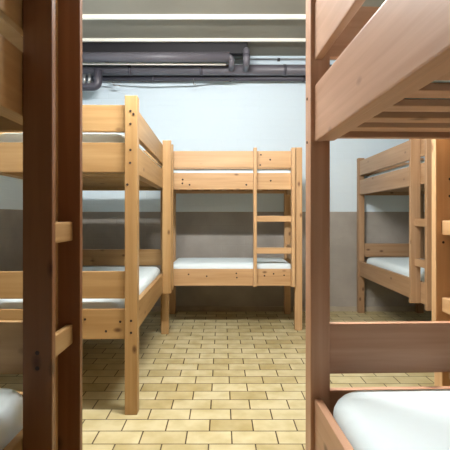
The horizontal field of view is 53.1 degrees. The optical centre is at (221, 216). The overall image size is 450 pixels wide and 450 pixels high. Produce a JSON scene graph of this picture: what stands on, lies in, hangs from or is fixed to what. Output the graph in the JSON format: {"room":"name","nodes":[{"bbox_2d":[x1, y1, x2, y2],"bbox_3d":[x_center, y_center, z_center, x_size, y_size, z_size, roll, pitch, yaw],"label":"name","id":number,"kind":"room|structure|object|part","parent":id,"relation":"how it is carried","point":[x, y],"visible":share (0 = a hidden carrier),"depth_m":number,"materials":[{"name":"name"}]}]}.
{"room":"dormitory room","nodes":[
{"label":"dormitory room","id":0,"kind":"room"},
{"bbox_2d":[0,175,22,270],"bbox_3d":[-1.875,-0.420,2.510,0.150,3.200,6.260,0,0,0],"label":"wall","id":1,"kind":"structure","parent":0,"point":[11,189],"depth_m":3.85,"materials":[{"name":"painted plaster"},{"name":"light blue and grey paint"}]},
{"bbox_2d":[82,62,225,64],"bbox_3d":[-0.877,-1.769,5.200,1.846,0.035,0.028,0,0,0],"label":"conduit","id":2,"kind":"object","parent":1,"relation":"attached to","point":[83,63],"visible":0.66,"depth_m":5.19,"materials":[{"name":"beige metal"}]},
{"bbox_2d":[82,52,233,71],"bbox_3d":[-0.830,-1.790,5.191,1.940,0.158,0.293,0,0,0],"label":"pipe","id":3,"kind":"object","parent":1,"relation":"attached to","point":[86,56],"visible":0.98,"depth_m":5.06,"materials":[{"name":"grey metal"}]},
{"bbox_2d":[82,75,305,81],"bbox_3d":[1.400,-1.708,5.540,6.400,0.082,0.082,0,0,0],"label":"pipe","id":4,"kind":"object","parent":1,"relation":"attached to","point":[302,78],"visible":0.6,"depth_m":5.51,"materials":[{"name":"grey metal"}]},
{"bbox_2d":[82,64,331,75],"bbox_3d":[1.400,-1.764,5.400,6.400,0.132,0.132,0,0,0],"label":"pipe","id":5,"kind":"object","parent":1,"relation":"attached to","point":[284,69],"visible":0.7,"depth_m":5.34,"materials":[{"name":"grey metal"}]},
{"bbox_2d":[82,69,101,90],"bbox_3d":[-1.541,-1.597,5.260,0.284,0.243,0.100,0,0,0],"label":"pipe bend","id":6,"kind":"object","parent":5,"relation":"attached to","point":[96,84],"visible":0.94,"depth_m":5.22,"materials":[{"name":"metal"}]},
{"bbox_2d":[112,78,235,84],"bbox_3d":[-0.576,-1.626,5.400,1.489,0.086,0.018,0,0,0],"label":"cable","id":7,"kind":"object","parent":5,"relation":"hanging from","point":[193,80],"visible":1,"depth_m":5.39,"materials":[{"name":"rubber"}]},
{"bbox_2d":[242,47,249,71],"bbox_3d":[0.277,-1.821,5.192,0.084,0.224,0.289,0,0,0],"label":"riser pipe","id":8,"kind":"object","parent":5,"relation":"attached to","point":[246,51],"visible":1,"depth_m":5.07,"materials":[{"name":"grey metal"}]},
{"bbox_2d":[0,311,433,449],"bbox_3d":[1.400,1.255,2.510,6.700,0.150,6.560,0,0,0],"label":"floor","id":9,"kind":"structure","parent":0,"point":[218,380],"depth_m":3.19,"materials":[{"name":"beige tile"}]},
{"bbox_2d":[0,0,81,449],"bbox_3d":[-0.969,0.170,0.587,1.016,2.020,1.804,0,0,0],"label":"bunk bed","id":10,"kind":"object","parent":9,"relation":"on","point":[41,40],"visible":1,"depth_m":1.22,"materials":[{"name":"brown wood"}]},
{"bbox_2d":[0,388,22,449],"bbox_3d":[-1.002,0.612,0.568,0.866,0.224,1.611,0,0,0],"label":"mattress","id":11,"kind":"object","parent":10,"relation":"on","point":[11,401],"visible":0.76,"depth_m":1.24,"materials":[{"name":"white fabric"}]},
{"bbox_3d":[-0.555,-0.362,0.568,0.024,0.175,1.613,0,0,0],"label":"rail","id":12,"kind":"part","parent":10,"relation":"part of","materials":[{"name":"brown wood"}]},
{"bbox_3d":[-0.555,-0.598,0.568,0.024,0.175,1.613,0,0,0],"label":"guard rail","id":13,"kind":"part","parent":10,"relation":"part of","materials":[{"name":"brown wood"}]},
{"bbox_3d":[-0.555,0.688,0.568,0.024,0.175,1.613,0,0,0],"label":"rail","id":14,"kind":"part","parent":10,"relation":"part of","materials":[{"name":"brown wood"}]},
{"bbox_3d":[-0.565,0.228,1.413,0.075,1.905,0.075,0,0,0],"label":"post","id":15,"kind":"part","parent":10,"relation":"part of","materials":[{"name":"brown wood"}]},
{"bbox_2d":[0,95,172,414],"bbox_3d":[-0.987,0.228,3.631,1.030,1.905,1.922,0,0,-1],"label":"bunk bed","id":16,"kind":"object","parent":9,"relation":"on","point":[125,167],"visible":0.71,"depth_m":2.70,"materials":[{"name":"brown wood"}]},
{"bbox_2d":[0,266,159,308],"bbox_3d":[-1.012,0.578,3.631,0.840,0.183,1.754,0,0,-1],"label":"mattress","id":17,"kind":"object","parent":16,"relation":"on","point":[147,274],"visible":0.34,"depth_m":2.78,"materials":[{"name":"white fabric"}]},
{"bbox_2d":[0,133,159,166],"bbox_3d":[-1.012,-0.427,3.631,0.840,0.202,1.754,0,0,-1],"label":"mattress","id":18,"kind":"object","parent":16,"relation":"on","point":[5,137],"visible":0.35,"depth_m":2.76,"materials":[{"name":"white fabric"}]},
{"bbox_3d":[-0.543,0.228,2.717,0.075,1.905,0.075,0,0,-1],"label":"post","id":19,"kind":"part","parent":16,"relation":"part of","materials":[{"name":"brown wood"}]},
{"bbox_3d":[-0.570,0.632,3.639,0.036,0.175,1.768,0,0,-1],"label":"rail","id":20,"kind":"part","parent":16,"relation":"part of","materials":[{"name":"brown wood"}]},
{"bbox_3d":[-0.570,-0.362,3.639,0.036,0.175,1.768,0,0,-1],"label":"rail","id":21,"kind":"part","parent":16,"relation":"part of","materials":[{"name":"brown wood"}]},
{"bbox_3d":[-0.570,-0.598,3.639,0.036,0.175,1.768,0,0,-1],"label":"guard rail","id":22,"kind":"part","parent":16,"relation":"part of","materials":[{"name":"brown wood"}]},
{"bbox_3d":[-0.575,0.228,4.562,0.075,1.905,0.075,0,0,-1],"label":"post","id":23,"kind":"part","parent":16,"relation":"part of","materials":[{"name":"brown wood"}]},
{"bbox_2d":[169,147,301,329],"bbox_3d":[0.098,0.228,5.085,1.475,1.905,0.910,0,0,0],"label":"bunk bed","id":24,"kind":"object","parent":9,"relation":"on","point":[288,184],"visible":0.77,"depth_m":4.71,"materials":[{"name":"brown wood"}]},
{"bbox_3d":[-0.603,0.228,5.503,0.075,1.905,0.075,0,0,0],"label":"post","id":25,"kind":"part","parent":24,"relation":"part of","materials":[{"name":"brown wood"}]},
{"bbox_3d":[0.098,-0.374,5.492,1.323,0.175,0.036,0,0,0],"label":"rail","id":26,"kind":"part","parent":24,"relation":"part of","materials":[{"name":"brown wood"}]},
{"bbox_3d":[0.098,-0.604,5.492,1.323,0.175,0.036,0,0,0],"label":"guard rail","id":27,"kind":"part","parent":24,"relation":"part of","materials":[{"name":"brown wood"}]},
{"bbox_2d":[173,258,290,268],"bbox_3d":[0.098,0.578,5.110,1.309,0.183,0.720,0,0,0],"label":"mattress","id":28,"kind":"object","parent":24,"relation":"on","point":[180,263],"visible":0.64,"depth_m":4.79,"materials":[{"name":"white fabric"}]},
{"bbox_2d":[173,169,290,172],"bbox_3d":[0.098,-0.426,5.110,1.309,0.175,0.720,0,0,0],"label":"mattress","id":29,"kind":"object","parent":24,"relation":"on","point":[174,170],"visible":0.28,"depth_m":4.76,"materials":[{"name":"white fabric"}]},
{"bbox_3d":[0.098,0.632,4.728,1.323,0.175,0.036,0,0,0],"label":"rail","id":30,"kind":"part","parent":24,"relation":"part of","materials":[{"name":"brown wood"}]},
{"bbox_3d":[0.098,-0.374,4.728,1.323,0.175,0.036,0,0,0],"label":"rail","id":31,"kind":"part","parent":24,"relation":"part of","materials":[{"name":"brown wood"}]},
{"bbox_3d":[0.098,-0.604,4.728,1.323,0.175,0.036,0,0,0],"label":"guard rail","id":32,"kind":"part","parent":24,"relation":"part of","materials":[{"name":"brown wood"}]},
{"bbox_3d":[0.797,0.228,5.503,0.075,1.905,0.075,0,0,0],"label":"post","id":33,"kind":"part","parent":24,"relation":"part of","materials":[{"name":"brown wood"}]},
{"bbox_3d":[0.797,0.228,4.718,0.075,1.905,0.075,0,0,0],"label":"post","id":34,"kind":"part","parent":24,"relation":"part of","materials":[{"name":"brown wood"}]},
{"bbox_2d":[306,0,449,449],"bbox_3d":[0.582,0.228,0.530,0.650,1.905,1.920,0,0,-2],"label":"bunk bed","id":35,"kind":"object","parent":9,"relation":"on","point":[387,54],"visible":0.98,"depth_m":1.39,"materials":[{"name":"brown wood"}]},
{"bbox_3d":[0.306,0.228,1.444,0.062,1.905,0.075,0,0,-2],"label":"post","id":36,"kind":"part","parent":35,"relation":"part of","materials":[{"name":"brown wood"}]},
{"bbox_3d":[0.332,0.654,0.521,0.024,0.175,1.768,0,0,-2],"label":"rail","id":37,"kind":"part","parent":35,"relation":"part of","materials":[{"name":"brown wood"}]},
{"bbox_3d":[0.332,-0.578,0.521,0.024,0.175,1.768,0,0,-2],"label":"guard rail","id":38,"kind":"part","parent":35,"relation":"part of","materials":[{"name":"brown wood"}]},
{"bbox_3d":[0.332,-0.323,0.521,0.024,0.175,1.768,0,0,-2],"label":"rail","id":39,"kind":"part","parent":35,"relation":"part of","materials":[{"name":"brown wood"}]},
{"bbox_2d":[333,389,449,449],"bbox_3d":[0.607,0.606,0.531,0.516,0.170,1.766,0,0,-2],"label":"mattress","id":40,"kind":"object","parent":35,"relation":"on","point":[369,419],"visible":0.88,"depth_m":1.17,"materials":[{"name":"white fabric"}]},
{"bbox_2d":[404,80,449,98],"bbox_3d":[0.607,-0.367,0.531,0.460,0.163,1.754,0,0,-2],"label":"mattress","id":41,"kind":"object","parent":35,"relation":"on","point":[435,81],"visible":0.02,"depth_m":0.96,"materials":[{"name":"white fabric"}]},
{"bbox_2d":[357,139,431,312],"bbox_3d":[2.030,0.228,4.496,0.870,1.905,2.200,0,0,1],"label":"bunk bed","id":42,"kind":"object","parent":9,"relation":"on","point":[415,180],"visible":0.72,"depth_m":4.29,"materials":[{"name":"beige wood"}]},
{"bbox_3d":[1.713,0.228,5.562,0.075,1.905,0.075,0,0,1],"label":"post","id":43,"kind":"part","parent":42,"relation":"part of","materials":[{"name":"beige wood"}]},
{"bbox_3d":[1.693,0.632,4.500,0.035,0.175,2.048,0,0,1],"label":"rail","id":44,"kind":"part","parent":42,"relation":"part of","materials":[{"name":"beige wood"}]},
{"bbox_3d":[1.693,-0.362,4.500,0.035,0.175,2.048,0,0,1],"label":"rail","id":45,"kind":"part","parent":42,"relation":"part of","materials":[{"name":"beige wood"}]},
{"bbox_3d":[1.693,-0.598,4.500,0.035,0.175,2.048,0,0,1],"label":"guard rail","id":46,"kind":"part","parent":42,"relation":"part of","materials":[{"name":"beige wood"}]},
{"bbox_2d":[367,257,424,281],"bbox_3d":[2.064,0.578,4.496,0.660,0.183,2.034,0,0,1],"label":"mattress","id":47,"kind":"object","parent":42,"relation":"on","point":[400,265],"visible":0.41,"depth_m":4.81,"materials":[{"name":"white fabric"}]},
{"bbox_2d":[367,160,424,177],"bbox_3d":[2.064,-0.417,4.496,0.660,0.182,2.034,0,0,1],"label":"mattress","id":48,"kind":"object","parent":42,"relation":"on","point":[421,161],"visible":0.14,"depth_m":4.62,"materials":[{"name":"white fabric"}]},
{"bbox_3d":[2.438,0.228,5.554,0.075,1.905,0.075,0,0,1],"label":"post","id":49,"kind":"part","parent":42,"relation":"part of","materials":[{"name":"beige wood"}]},
{"bbox_2d":[432,139,449,385],"bbox_3d":[1.380,0.228,1.120,0.900,1.905,1.920,0,0,0],"label":"bunk bed","id":50,"kind":"object","parent":9,"relation":"on","point":[440,147],"visible":0.57,"depth_m":1.96,"materials":[{"name":"brown wood"}]},
{"bbox_3d":[1.018,0.228,2.042,0.075,1.905,0.075,0,0,0],"label":"post","id":51,"kind":"part","parent":50,"relation":"part of","materials":[{"name":"brown wood"}]},
{"bbox_2d":[82,0,384,55],"bbox_3d":[1.400,-2.095,2.510,6.700,0.150,6.560,0,0,0],"label":"ceiling","id":52,"kind":"structure","parent":0,"point":[90,28],"depth_m":4.67,"materials":[{"name":"grey paint"}]},
{"bbox_2d":[82,42,247,55],"bbox_3d":[-0.742,-1.950,5.225,2.076,0.140,0.100,0,0,0],"label":"duct","id":53,"kind":"object","parent":52,"relation":"attached to","point":[234,48],"visible":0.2,"depth_m":5.17,"materials":[{"name":"grey metal"}]},
{"bbox_2d":[82,14,305,19],"bbox_3d":[1.400,-2.000,4.502,6.400,0.040,0.030,0,0,0],"label":"trim","id":54,"kind":"structure","parent":52,"relation":"attached to","point":[84,16],"depth_m":4.49,"materials":[{"name":"white paint"}]},
{"bbox_2d":[82,38,305,41],"bbox_3d":[1.400,-2.004,5.100,6.400,0.032,0.030,0,0,0],"label":"trim","id":55,"kind":"structure","parent":52,"relation":"attached to","point":[83,39],"depth_m":5.08,"materials":[{"name":"white paint"}]},
{"bbox_2d":[82,56,424,305],"bbox_3d":[1.400,-0.420,5.715,6.700,3.200,0.150,0,0,0],"label":"wall","id":56,"kind":"structure","parent":0,"point":[205,115],"depth_m":5.64,"materials":[{"name":"painted plaster"}]},
{"bbox_2d":[235,58,305,60],"bbox_3d":[2.380,-1.963,5.615,4.440,0.035,0.030,0,0,0],"label":"conduit","id":57,"kind":"object","parent":56,"relation":"attached to","point":[277,59],"visible":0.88,"depth_m":5.60,"materials":[{"name":"metal"}]},
{"bbox_2d":[151,306,426,310],"bbox_3d":[1.400,1.150,5.633,6.400,0.060,0.015,0,0,0],"label":"baseboard","id":58,"kind":"structure","parent":56,"relation":"attached to","point":[155,308],"depth_m":5.62,"materials":[{"name":"grey paint"}]}
]}

